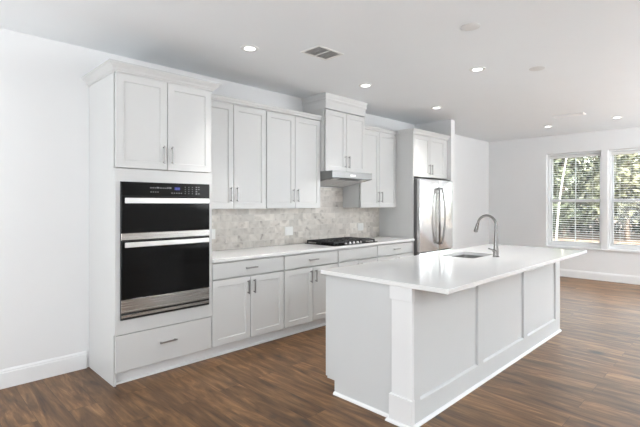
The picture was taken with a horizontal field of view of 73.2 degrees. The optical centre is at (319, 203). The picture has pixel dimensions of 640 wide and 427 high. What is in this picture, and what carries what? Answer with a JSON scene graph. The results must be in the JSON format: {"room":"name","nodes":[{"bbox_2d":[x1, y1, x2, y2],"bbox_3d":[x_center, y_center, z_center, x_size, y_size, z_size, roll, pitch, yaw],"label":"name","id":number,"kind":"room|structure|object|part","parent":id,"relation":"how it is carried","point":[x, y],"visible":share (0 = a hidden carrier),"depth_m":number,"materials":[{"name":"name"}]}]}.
{"room":"kitchen","nodes":[
{"label":"kitchen","id":0,"kind":"room"},
{"bbox_2d":[0,28,488,369],"bbox_3d":[-0.487,0.035,5.403,12.044,2.762,0.220,0,0,-45],"label":"wall","id":1,"kind":"structure","parent":0,"point":[44,97],"depth_m":3.53,"materials":[{"name":"paint"}]},
{"bbox_2d":[0,351,86,389],"bbox_3d":[-3.261,1.343,2.467,3.529,0.145,0.016,0,0,-45],"label":"baseboard","id":2,"kind":"structure","parent":1,"relation":"attached to","point":[22,374],"depth_m":3.48,"materials":[{"name":"paint"}]},
{"bbox_2d":[211,93,266,208],"bbox_3d":[-0.985,-0.510,4.493,0.837,1.128,0.364,0,0,-45],"label":"upper cabinet","id":3,"kind":"object","parent":1,"relation":"attached to","point":[238,133],"visible":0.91,"depth_m":4.42,"materials":[{"name":"paint"}]},
{"bbox_3d":[-1.034,-0.479,4.248,0.410,1.060,0.020,0,0,-45],"label":"door","id":4,"kind":"part","parent":3,"relation":"part of","materials":[{"name":"paint"}]},
{"bbox_3d":[-0.893,-0.094,4.351,0.012,0.150,0.034,0,0,-45],"label":"handle","id":5,"kind":"part","parent":3,"relation":"part of","materials":[{"name":"silver metal"}]},
{"bbox_3d":[-0.874,-1.046,4.383,0.837,0.056,0.020,0,0,-45],"label":"crown moulding","id":6,"kind":"part","parent":3,"relation":"part of","materials":[{"name":"paint"}]},
{"bbox_3d":[-0.740,-0.479,4.542,0.410,1.060,0.020,0,0,-45],"label":"door","id":7,"kind":"part","parent":3,"relation":"part of","materials":[{"name":"paint"}]},
{"bbox_2d":[264,105,321,208],"bbox_3d":[-0.392,-0.510,5.085,0.837,1.128,0.364,0,0,-45],"label":"upper cabinet","id":8,"kind":"object","parent":1,"relation":"attached to","point":[292,142],"visible":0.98,"depth_m":4.94,"materials":[{"name":"paint"}]},
{"bbox_3d":[-0.441,-0.479,4.840,0.410,1.060,0.020,0,0,-45],"label":"door","id":9,"kind":"part","parent":8,"relation":"part of","materials":[{"name":"paint"}]},
{"bbox_3d":[-0.281,-1.046,4.975,0.837,0.056,0.020,0,0,-45],"label":"crown moulding","id":10,"kind":"part","parent":8,"relation":"part of","materials":[{"name":"paint"}]},
{"bbox_3d":[-0.147,-0.479,5.134,0.410,1.060,0.020,0,0,-45],"label":"door","id":11,"kind":"part","parent":8,"relation":"part of","materials":[{"name":"paint"}]},
{"bbox_2d":[212,187,378,250],"bbox_3d":[-0.247,0.141,5.480,3.274,0.720,0.010,0,0,-45],"label":"tile backsplash","id":12,"kind":"structure","parent":1,"relation":"attached to","point":[234,228],"depth_m":5.38,"materials":[{"name":"tile"}]},
{"bbox_2d":[212,229,214,238],"bbox_3d":[-1.161,0.324,4.554,0.126,0.108,0.008,0,0,-45],"label":"outlet plate","id":13,"kind":"object","parent":12,"relation":"attached to","point":[213,230],"visible":0.33,"depth_m":4.58,"materials":[{"name":"white plastic"}]},
{"bbox_2d":[285,226,292,235],"bbox_3d":[-0.382,0.338,5.331,0.126,0.108,0.008,0,0,-45],"label":"outlet plate","id":14,"kind":"object","parent":12,"relation":"attached to","point":[288,230],"visible":1,"depth_m":5.33,"materials":[{"name":"white plastic"}]},
{"bbox_2d":[358,223,362,230],"bbox_3d":[0.598,0.340,6.309,0.126,0.108,0.008,0,0,-45],"label":"outlet plate","id":15,"kind":"object","parent":12,"relation":"attached to","point":[360,225],"visible":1,"depth_m":6.30,"materials":[{"name":"white plastic"}]},
{"bbox_2d":[301,92,367,172],"bbox_3d":[0.204,-0.872,5.621,0.802,0.946,0.448,0,0,-45],"label":"upper cabinet","id":16,"kind":"object","parent":1,"relation":"attached to","point":[342,123],"visible":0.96,"depth_m":5.42,"materials":[{"name":"paint"}]},
{"bbox_3d":[0.199,-1.300,5.626,0.802,0.088,0.434,0,0,-45],"label":"crown moulding","id":17,"kind":"part","parent":16,"relation":"part of","materials":[{"name":"paint"}]},
{"bbox_3d":[0.198,-0.775,5.360,0.372,0.747,0.020,0,0,-45],"label":"door","id":18,"kind":"part","parent":16,"relation":"part of","materials":[{"name":"paint"}]},
{"bbox_2d":[320,170,371,186],"bbox_3d":[0.234,-0.314,5.591,0.760,0.169,0.530,0,0,-45],"label":"range hood","id":19,"kind":"object","parent":16,"relation":"attached to","point":[332,178],"visible":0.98,"depth_m":5.43,"materials":[{"name":"silver metal"}]},
{"bbox_3d":[0.465,-0.775,5.627,0.372,0.747,0.020,0,0,-45],"label":"door","id":20,"kind":"part","parent":16,"relation":"part of","materials":[{"name":"paint"}]},
{"bbox_2d":[342,125,396,207],"bbox_3d":[0.740,-0.510,6.215,0.835,1.128,0.364,0,0,-45],"label":"upper cabinet","id":21,"kind":"object","parent":1,"relation":"attached to","point":[380,148],"visible":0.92,"depth_m":6.08,"materials":[{"name":"paint"}]},
{"bbox_3d":[0.691,-0.479,5.971,0.409,1.060,0.020,0,0,-45],"label":"door","id":22,"kind":"part","parent":21,"relation":"part of","materials":[{"name":"paint"}]},
{"bbox_3d":[0.850,-1.046,6.104,0.835,0.056,0.020,0,0,-45],"label":"crown moulding","id":23,"kind":"part","parent":21,"relation":"part of","materials":[{"name":"paint"}]},
{"bbox_3d":[0.984,-0.479,6.264,0.409,1.060,0.020,0,0,-45],"label":"door","id":24,"kind":"part","parent":21,"relation":"part of","materials":[{"name":"paint"}]},
{"bbox_2d":[0,0,639,141],"bbox_3d":[2.134,-1.421,2.778,12.044,0.150,7.640,0,0,-45],"label":"ceiling","id":25,"kind":"structure","parent":0,"point":[416,57],"depth_m":3.73,"materials":[{"name":"paint"}]},
{"bbox_2d":[241,45,258,51],"bbox_3d":[-0.607,-1.341,3.724,0.156,0.008,0.156,0,0,-45],"label":"recessed light","id":26,"kind":"object","parent":25,"relation":"in","point":[249,48],"visible":1,"depth_m":3.72,"materials":[{"name":"white plastic"}]},
{"bbox_2d":[301,45,343,60],"bbox_3d":[0.022,-1.342,3.839,0.314,0.007,0.234,0,0,-45],"label":"ceiling vent","id":27,"kind":"object","parent":25,"relation":"in","point":[321,52],"visible":1,"depth_m":3.83,"materials":[{"name":"white plastic"}]},
{"bbox_2d":[359,83,371,87],"bbox_3d":[0.518,-1.341,4.892,0.156,0.008,0.156,0,0,-45],"label":"recessed light","id":28,"kind":"object","parent":25,"relation":"in","point":[365,85],"visible":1,"depth_m":4.88,"materials":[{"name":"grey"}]},
{"bbox_2d":[460,23,479,30],"bbox_3d":[1.142,-1.341,3.270,0.144,0.008,0.144,0,0,-45],"label":"cover plate","id":29,"kind":"object","parent":25,"relation":"attached to","point":[469,26],"visible":1,"depth_m":3.25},
{"bbox_2d":[469,67,485,71],"bbox_3d":[1.573,-1.341,4.301,0.156,0.008,0.156,0,0,-45],"label":"recessed light","id":30,"kind":"object","parent":25,"relation":"in","point":[474,69],"visible":1,"depth_m":4.30,"materials":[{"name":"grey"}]},
{"bbox_2d":[529,66,544,70],"bbox_3d":[2.159,-1.341,4.284,0.144,0.008,0.144,0,0,-45],"label":"cover plate","id":31,"kind":"object","parent":25,"relation":"attached to","point":[538,68],"visible":1,"depth_m":4.26,"materials":[{"name":"white plastic"}]},
{"bbox_2d":[552,112,585,118],"bbox_3d":[3.783,-1.339,6.544,0.160,0.014,0.430,0,0,-45],"label":"ceiling vent","id":32,"kind":"object","parent":25,"relation":"in","point":[582,113],"visible":1,"depth_m":6.50,"materials":[{"name":"white metal"}]},
{"bbox_2d":[0,276,639,426],"bbox_3d":[2.134,1.476,2.778,12.044,0.120,7.640,0,0,-45],"label":"floor","id":33,"kind":"structure","parent":0,"point":[587,374],"depth_m":3.30,"materials":[{"name":"brown wood"}]},
{"bbox_2d":[81,59,221,386],"bbox_3d":[-1.468,0.166,3.792,0.962,2.500,0.673,0,0,-45],"label":"tall cabinet","id":34,"kind":"object","parent":33,"relation":"on","point":[141,129],"visible":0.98,"depth_m":3.55,"materials":[{"name":"paint"}]},
{"bbox_3d":[-1.429,-0.647,3.457,0.410,0.734,0.020,0,0,-45],"label":"door","id":35,"kind":"part","parent":34,"relation":"part of","materials":[{"name":"paint"}]},
{"bbox_3d":[-1.468,-1.050,3.792,0.962,0.068,0.673,0,0,-45],"label":"crown moulding","id":36,"kind":"part","parent":34,"relation":"part of","materials":[{"name":"paint"}]},
{"bbox_3d":[-1.322,1.407,3.646,0.838,0.019,0.018,0,0,-45],"label":"shoe moulding","id":37,"kind":"part","parent":34,"relation":"part of","materials":[{"name":"paint"}]},
{"bbox_3d":[-1.281,1.163,3.604,0.830,0.282,0.020,0,0,-45],"label":"drawer","id":38,"kind":"part","parent":34,"relation":"part of","materials":[{"name":"paint"}]},
{"bbox_3d":[-1.288,-0.404,3.560,0.012,0.150,0.034,0,0,-45],"label":"handle","id":39,"kind":"part","parent":34,"relation":"part of","materials":[{"name":"silver metal"}]},
{"bbox_2d":[120,181,209,320],"bbox_3d":[-1.453,0.365,3.775,0.765,1.075,0.620,0,0,-45],"label":"double oven","id":40,"kind":"object","parent":34,"relation":"in","point":[165,231],"visible":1,"depth_m":3.54,"materials":[{"name":"black glass"}]},
{"bbox_3d":[-1.261,0.519,3.583,0.763,0.450,0.008,0,0,-45],"label":"oven door","id":41,"kind":"part","parent":40,"relation":"part of","materials":[{"name":"black glass"}]},
{"bbox_3d":[-1.260,0.798,3.582,0.763,0.104,0.010,0,0,-45],"label":"door panel","id":42,"kind":"part","parent":40,"relation":"part of","materials":[{"name":"silver metal"}]},
{"bbox_3d":[-1.261,0.085,3.583,0.763,0.286,0.008,0,0,-45],"label":"microwave door","id":43,"kind":"part","parent":40,"relation":"part of","materials":[{"name":"black glass"}]},
{"bbox_3d":[-1.261,0.875,3.584,0.757,0.023,0.006,0,0,-45],"label":"trim","id":44,"kind":"part","parent":40,"relation":"part of","materials":[{"name":"silver metal"}]},
{"bbox_3d":[-1.261,-0.117,3.583,0.763,0.109,0.008,0,0,-45],"label":"control panel","id":45,"kind":"part","parent":40,"relation":"part of","materials":[{"name":"black glass"}]},
{"bbox_3d":[-1.248,0.320,3.567,0.725,0.040,0.035,0,0,-45],"label":"handle","id":46,"kind":"part","parent":40,"relation":"part of","materials":[{"name":"silver metal"}]},
{"bbox_3d":[-1.248,-0.024,3.567,0.725,0.044,0.035,0,0,-45],"label":"handle","id":47,"kind":"part","parent":40,"relation":"part of","materials":[{"name":"silver metal"}]},
{"bbox_3d":[-1.262,1.144,3.586,0.150,0.012,0.034,0,0,-45],"label":"handle","id":48,"kind":"part","parent":34,"relation":"part of","materials":[{"name":"silver metal"}]},
{"bbox_3d":[-1.237,-0.404,3.611,0.012,0.150,0.034,0,0,-45],"label":"handle","id":49,"kind":"part","parent":34,"relation":"part of","materials":[{"name":"silver metal"}]},
{"bbox_3d":[-1.134,-0.647,3.751,0.410,0.734,0.020,0,0,-45],"label":"door","id":50,"kind":"part","parent":34,"relation":"part of","materials":[{"name":"paint"}]},
{"bbox_2d":[207,255,283,358],"bbox_3d":[-0.879,0.974,4.400,0.855,0.884,0.645,0,0,-45],"label":"base cabinet","id":51,"kind":"object","parent":33,"relation":"on","point":[248,294],"visible":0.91,"depth_m":4.17,"materials":[{"name":"paint"}]},
{"bbox_3d":[-0.833,1.004,4.053,0.418,0.599,0.020,0,0,-45],"label":"door","id":52,"kind":"part","parent":51,"relation":"part of","materials":[{"name":"paint"}]},
{"bbox_3d":[-0.723,1.407,4.244,0.855,0.019,0.018,0,0,-45],"label":"shoe moulding","id":53,"kind":"part","parent":51,"relation":"part of","materials":[{"name":"paint"}]},
{"bbox_3d":[-0.682,0.621,4.202,0.843,0.142,0.020,0,0,-45],"label":"drawer","id":54,"kind":"part","parent":51,"relation":"part of","materials":[{"name":"paint"}]},
{"bbox_3d":[-0.532,1.004,4.353,0.418,0.599,0.020,0,0,-45],"label":"door","id":55,"kind":"part","parent":51,"relation":"part of","materials":[{"name":"paint"}]},
{"bbox_2d":[212,236,414,262],"bbox_3d":[-0.020,0.517,5.252,3.274,0.030,0.630,0,0,-45],"label":"countertop","id":56,"kind":"structure","parent":51,"relation":"on","point":[277,250],"depth_m":4.72,"materials":[{"name":"white stone"}]},
{"bbox_2d":[305,237,377,245],"bbox_3d":[0.281,0.480,5.532,0.830,0.043,0.513,0,0,-45],"label":"gas cooktop","id":57,"kind":"object","parent":56,"relation":"in","point":[340,241],"visible":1,"depth_m":5.40,"materials":[{"name":"black metal"}]},
{"bbox_3d":[0.281,0.497,5.532,0.830,0.009,0.513,0,0,-45],"label":"cooktop plate","id":58,"kind":"part","parent":57,"relation":"part of","materials":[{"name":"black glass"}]},
{"bbox_2d":[280,249,337,337],"bbox_3d":[-0.283,0.974,4.995,0.831,0.884,0.645,0,0,-45],"label":"base cabinet","id":59,"kind":"object","parent":33,"relation":"on","point":[304,283],"visible":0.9,"depth_m":4.73,"materials":[{"name":"paint"}]},
{"bbox_3d":[-0.232,1.004,4.652,0.406,0.599,0.020,0,0,-45],"label":"door","id":60,"kind":"part","parent":59,"relation":"part of","materials":[{"name":"paint"}]},
{"bbox_3d":[-0.127,1.407,4.839,0.831,0.019,0.018,0,0,-45],"label":"shoe moulding","id":61,"kind":"part","parent":59,"relation":"part of","materials":[{"name":"paint"}]},
{"bbox_3d":[-0.086,0.621,4.798,0.819,0.142,0.020,0,0,-45],"label":"drawer","id":62,"kind":"part","parent":59,"relation":"part of","materials":[{"name":"paint"}]},
{"bbox_3d":[0.060,1.004,4.944,0.406,0.599,0.020,0,0,-45],"label":"door","id":63,"kind":"part","parent":59,"relation":"part of","materials":[{"name":"paint"}]},
{"bbox_2d":[336,245,376,266],"bbox_3d":[0.280,0.974,5.557,0.758,0.884,0.645,0,0,-45],"label":"base cabinet","id":64,"kind":"object","parent":33,"relation":"on","point":[364,254],"visible":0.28,"depth_m":5.33,"materials":[{"name":"paint"}]},
{"bbox_3d":[0.343,1.004,5.227,0.370,0.599,0.020,0,0,-45],"label":"door","id":65,"kind":"part","parent":64,"relation":"part of","materials":[{"name":"paint"}]},
{"bbox_3d":[0.476,0.621,5.359,0.746,0.142,0.020,0,0,-45],"label":"drawer","id":66,"kind":"part","parent":64,"relation":"part of","materials":[{"name":"paint"}]},
{"bbox_3d":[0.609,1.004,5.492,0.370,0.599,0.020,0,0,-45],"label":"door","id":67,"kind":"part","parent":64,"relation":"part of","materials":[{"name":"paint"}]},
{"bbox_2d":[375,241,412,260],"bbox_3d":[0.842,0.974,6.118,0.832,0.884,0.645,0,0,-45],"label":"base cabinet","id":68,"kind":"object","parent":33,"relation":"on","point":[400,249],"visible":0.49,"depth_m":5.89,"materials":[{"name":"paint"}]},
{"bbox_3d":[0.893,1.004,5.775,0.407,0.599,0.020,0,0,-45],"label":"door","id":69,"kind":"part","parent":68,"relation":"part of","materials":[{"name":"paint"}]},
{"bbox_3d":[1.185,1.004,6.067,0.407,0.599,0.020,0,0,-45],"label":"door","id":70,"kind":"part","parent":68,"relation":"part of","materials":[{"name":"paint"}]},
{"bbox_2d":[379,128,449,255],"bbox_3d":[1.478,0.168,6.742,1.049,2.497,0.661,0,0,-45],"label":"tall cabinet","id":71,"kind":"object","parent":33,"relation":"on","point":[417,156],"visible":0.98,"depth_m":6.37,"materials":[{"name":"paint"}]},
{"bbox_3d":[1.131,0.196,6.431,0.019,2.440,0.611,0,0,-45],"label":"panel","id":72,"kind":"part","parent":71,"relation":"part of","materials":[{"name":"paint"}]},
{"bbox_3d":[1.501,-0.703,6.383,0.454,0.613,0.020,0,0,-45],"label":"door","id":73,"kind":"part","parent":71,"relation":"part of","materials":[{"name":"paint"}]},
{"bbox_3d":[1.609,-1.048,6.611,1.049,0.065,0.291,0,0,-45],"label":"crown moulding","id":74,"kind":"part","parent":71,"relation":"part of","materials":[{"name":"paint"}]},
{"bbox_3d":[1.827,-0.703,6.708,0.454,0.613,0.020,0,0,-45],"label":"door","id":75,"kind":"part","parent":71,"relation":"part of","materials":[{"name":"paint"}]},
{"bbox_2d":[414,178,452,255],"bbox_3d":[1.557,0.524,6.715,0.961,1.783,0.751,0,0,-45],"label":"refrigerator","id":76,"kind":"object","parent":33,"relation":"on","point":[433,199],"visible":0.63,"depth_m":6.40,"materials":[{"name":"silver metal"}]},
{"bbox_3d":[1.599,0.171,6.366,0.527,1.060,0.058,0,0,-45],"label":"door","id":77,"kind":"part","parent":76,"relation":"part of","materials":[{"name":"silver metal"}]},
{"bbox_3d":[1.752,1.026,6.519,0.961,0.630,0.058,0,0,-45],"label":"freezer drawer","id":78,"kind":"part","parent":76,"relation":"part of","materials":[{"name":"silver metal"}]},
{"bbox_3d":[1.795,0.186,6.471,0.041,0.866,0.092,0,0,-6],"label":"handle","id":79,"kind":"part","parent":76,"relation":"part of","materials":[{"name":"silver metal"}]},
{"bbox_3d":[1.871,0.186,6.547,0.092,0.866,0.041,0,0,6],"label":"handle","id":80,"kind":"part","parent":76,"relation":"part of","materials":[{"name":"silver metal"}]},
{"bbox_3d":[1.941,0.171,6.708,0.428,1.060,0.058,0,0,-45],"label":"door","id":81,"kind":"part","parent":76,"relation":"part of","materials":[{"name":"silver metal"}]},
{"bbox_2d":[326,261,561,426],"bbox_3d":[1.346,0.974,4.007,2.994,0.884,0.808,0,0,-45],"label":"kitchen island","id":82,"kind":"object","parent":33,"relation":"on","point":[404,356],"visible":0.72,"depth_m":3.08,"materials":[{"name":"paint"}]},
{"bbox_3d":[0.221,0.925,3.441,0.484,0.758,0.020,0,0,-45],"label":"door","id":83,"kind":"part","parent":82,"relation":"part of","materials":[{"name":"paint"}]},
{"bbox_3d":[0.322,0.974,3.002,0.012,0.884,0.743,0,0,-45],"label":"panel","id":84,"kind":"part","parent":82,"relation":"part of","materials":[{"name":"paint"}]},
{"bbox_3d":[0.531,0.974,2.766,0.023,0.884,0.158,0,0,-45],"label":"corner post","id":85,"kind":"part","parent":82,"relation":"part of","materials":[{"name":"paint"}]},
{"bbox_3d":[1.380,1.407,3.974,2.994,0.019,0.712,0,0,-45],"label":"shoe moulding","id":86,"kind":"part","parent":82,"relation":"part of","materials":[{"name":"paint"}]},
{"bbox_3d":[0.934,0.920,3.075,0.835,0.692,0.021,0,0,-45],"label":"recessed panel","id":87,"kind":"part","parent":82,"relation":"part of","materials":[{"name":"paint"}]},
{"bbox_2d":[321,244,586,294],"bbox_3d":[1.438,0.517,3.946,3.000,0.030,1.053,0,0,-45],"label":"island countertop","id":88,"kind":"structure","parent":82,"relation":"on","point":[437,272],"depth_m":3.33,"materials":[{"name":"white stone"}]},
{"bbox_2d":[452,255,483,257],"bbox_3d":[1.457,0.633,4.231,0.526,0.202,0.373,0,0,-45],"label":"sink","id":89,"kind":"object","parent":88,"relation":"in","point":[462,256],"visible":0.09,"depth_m":4.46,"materials":[{"name":"silver metal"}]},
{"bbox_2d":[474,214,498,256],"bbox_3d":[1.574,0.302,4.106,0.116,0.400,0.248,0,0,-45],"label":"kitchen faucet","id":90,"kind":"object","parent":88,"relation":"on","point":[495,249],"visible":1,"depth_m":4.05,"materials":[{"name":"grey metal"}]},
{"bbox_3d":[1.597,0.177,4.122,0.023,0.150,0.200,0,0,-45],"label":"spout","id":91,"kind":"part","parent":90,"relation":"part of","materials":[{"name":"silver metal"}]},
{"bbox_3d":[1.626,0.974,3.766,2.938,0.884,0.022,0,0,-45],"label":"frame","id":92,"kind":"part","parent":82,"relation":"part of","materials":[{"name":"paint"}]},
{"bbox_3d":[1.598,0.920,3.738,0.867,0.692,0.021,0,0,-45],"label":"recessed panel","id":93,"kind":"part","parent":82,"relation":"part of","materials":[{"name":"paint"}]},
{"bbox_3d":[2.268,0.920,4.407,0.847,0.692,0.021,0,0,-45],"label":"recessed panel","id":94,"kind":"part","parent":82,"relation":"part of","materials":[{"name":"paint"}]},
{"bbox_2d":[415,120,454,249],"bbox_3d":[1.897,0.035,7.154,0.117,2.762,0.672,0,0,-45],"label":"wall","id":95,"kind":"structure","parent":0,"point":[446,127],"depth_m":6.93,"materials":[{"name":"paint"}]},
{"bbox_2d":[489,127,639,275],"bbox_3d":[6.318,0.035,6.955,0.220,2.762,7.200,0,0,-45],"label":"wall","id":96,"kind":"structure","parent":0,"point":[518,168],"depth_m":8.69,"materials":[{"name":"paint"}]},
{"bbox_2d":[548,151,600,247],"bbox_3d":[4.963,-0.076,8.379,0.115,1.815,0.940,0,0,-45],"label":"window","id":97,"kind":"structure","parent":96,"relation":"in","point":[550,162],"depth_m":8.52,"materials":[{"name":"plastic"}]},
{"bbox_2d":[550,153,600,245],"bbox_3d":[4.941,-0.078,8.358,0.065,1.724,0.868,0,0,-45],"label":"window blind","id":98,"kind":"object","parent":97,"relation":"attached to","point":[598,154],"visible":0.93,"depth_m":8.35,"materials":[{"name":"white plastic"}]},
{"bbox_3d":[4.945,0.774,8.362,0.052,0.020,0.868,0,0,-45],"label":"rail","id":99,"kind":"part","parent":98,"relation":"part of","materials":[{"name":"white plastic"}]},
{"bbox_3d":[4.994,-0.489,8.410,0.022,0.926,0.876,0,0,-45],"label":"sash","id":100,"kind":"part","parent":97,"relation":"part of","materials":[{"name":"glass"}]},
{"bbox_3d":[4.977,0.347,8.393,0.022,0.877,0.876,0,0,-45],"label":"sash","id":101,"kind":"part","parent":97,"relation":"part of","materials":[{"name":"glass"}]},
{"bbox_2d":[545,245,639,252],"bbox_3d":[5.578,0.847,7.524,0.022,0.028,3.060,0,0,-45],"label":"trim","id":102,"kind":"structure","parent":96,"relation":"attached to","point":[545,245],"depth_m":8.01,"materials":[{"name":"paint"}]},
{"bbox_2d":[560,269,639,284],"bbox_3d":[6.240,1.343,6.866,0.016,0.145,7.183,0,0,-45],"label":"baseboard","id":103,"kind":"structure","parent":96,"relation":"attached to","point":[629,279],"depth_m":7.92,"materials":[{"name":"paint"}]},
{"bbox_2d":[609,148,639,250],"bbox_3d":[5.698,-0.076,7.643,0.115,1.815,0.940,0,0,-45],"label":"window","id":104,"kind":"structure","parent":96,"relation":"in","point":[611,157],"depth_m":7.93,"materials":[{"name":"plastic"}]},
{"bbox_2d":[611,151,639,247],"bbox_3d":[5.676,-0.078,7.622,0.065,1.724,0.868,0,0,-45],"label":"window blind","id":105,"kind":"object","parent":104,"relation":"attached to","point":[627,152],"visible":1,"depth_m":7.77,"materials":[{"name":"white plastic"}]},
{"bbox_3d":[5.680,0.774,7.626,0.052,0.020,0.868,0,0,-45],"label":"rail","id":106,"kind":"part","parent":105,"relation":"part of","materials":[{"name":"white plastic"}]},
{"bbox_3d":[5.728,-0.489,7.674,0.022,0.926,0.876,0,0,-45],"label":"sash","id":107,"kind":"part","parent":104,"relation":"part of","materials":[{"name":"glass"}]},
{"bbox_3d":[5.711,0.347,7.657,0.022,0.877,0.876,0,0,-45],"label":"sash","id":108,"kind":"part","parent":104,"relation":"part of","materials":[{"name":"glass"}]},
{"label":"outside","id":109,"kind":"structure","parent":0,"visible":0},
{"bbox_2d":[553,219,639,244],"bbox_3d":[17.781,1.631,27.729,45.000,0.368,62.000,0,0,-45],"label":"ground","id":110,"kind":"structure","parent":109,"point":[590,235],"depth_m":22.55,"materials":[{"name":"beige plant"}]},
{"bbox_2d":[555,158,566,239],"bbox_3d":[10.015,-0.485,17.739,0.089,4.608,0.652,0,0,-45],"label":"leaning tree","id":111,"kind":"object","parent":110,"relation":"on","point":[557,219],"visible":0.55,"depth_m":17.81,"materials":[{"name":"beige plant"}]},
{"bbox_2d":[553,157,594,237],"bbox_3d":[12.649,-0.839,22.309,3.664,5.428,3.752,0,0,0],"label":"leafy tree","id":112,"kind":"object","parent":110,"relation":"on","point":[568,194],"visible":0.52,"depth_m":21.64,"materials":[{"name":"green plant"}]},
{"bbox_2d":[554,157,595,230],"bbox_3d":[14.553,-1.030,26.280,5.861,5.824,4.210,0,0,4],"label":"leafy tree","id":113,"kind":"object","parent":110,"relation":"on","point":[581,172],"visible":0.02,"depth_m":25.83,"materials":[{"name":"green plant"}]},
{"bbox_3d":[14.553,-1.310,26.280,5.861,5.264,4.210,0,0,4],"label":"crown","id":114,"kind":"part","parent":113,"relation":"part of","materials":[{"name":"green plant"}]},
{"bbox_2d":[571,157,619,222],"bbox_3d":[17.665,-1.364,27.618,4.238,6.486,4.915,0,0,-45],"label":"leafy tree","id":115,"kind":"object","parent":110,"relation":"on","point":[587,157],"visible":0.02,"depth_m":27.53,"materials":[{"name":"green plant"}]},
{"bbox_2d":[553,212,639,234],"bbox_3d":[16.922,0.380,24.061,6.810,2.660,20.243,0,0,-45],"label":"undergrowth","id":116,"kind":"object","parent":110,"relation":"on","point":[596,225],"visible":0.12,"depth_m":23.13,"materials":[{"name":"green plant"}]},
{"bbox_2d":[562,153,639,240],"bbox_3d":[14.419,-0.814,20.665,4.440,5.385,4.343,0,0,-18],"label":"leafy tree","id":117,"kind":"object","parent":110,"relation":"on","point":[633,194],"visible":0.49,"depth_m":20.07,"materials":[{"name":"green plant"}]},
{"bbox_2d":[569,156,639,228],"bbox_3d":[15.778,-0.999,23.907,4.296,5.765,5.187,0,0,-45],"label":"leafy tree","id":118,"kind":"object","parent":110,"relation":"on","point":[597,168],"visible":0.07,"depth_m":24.23,"materials":[{"name":"green plant"}]}
]}

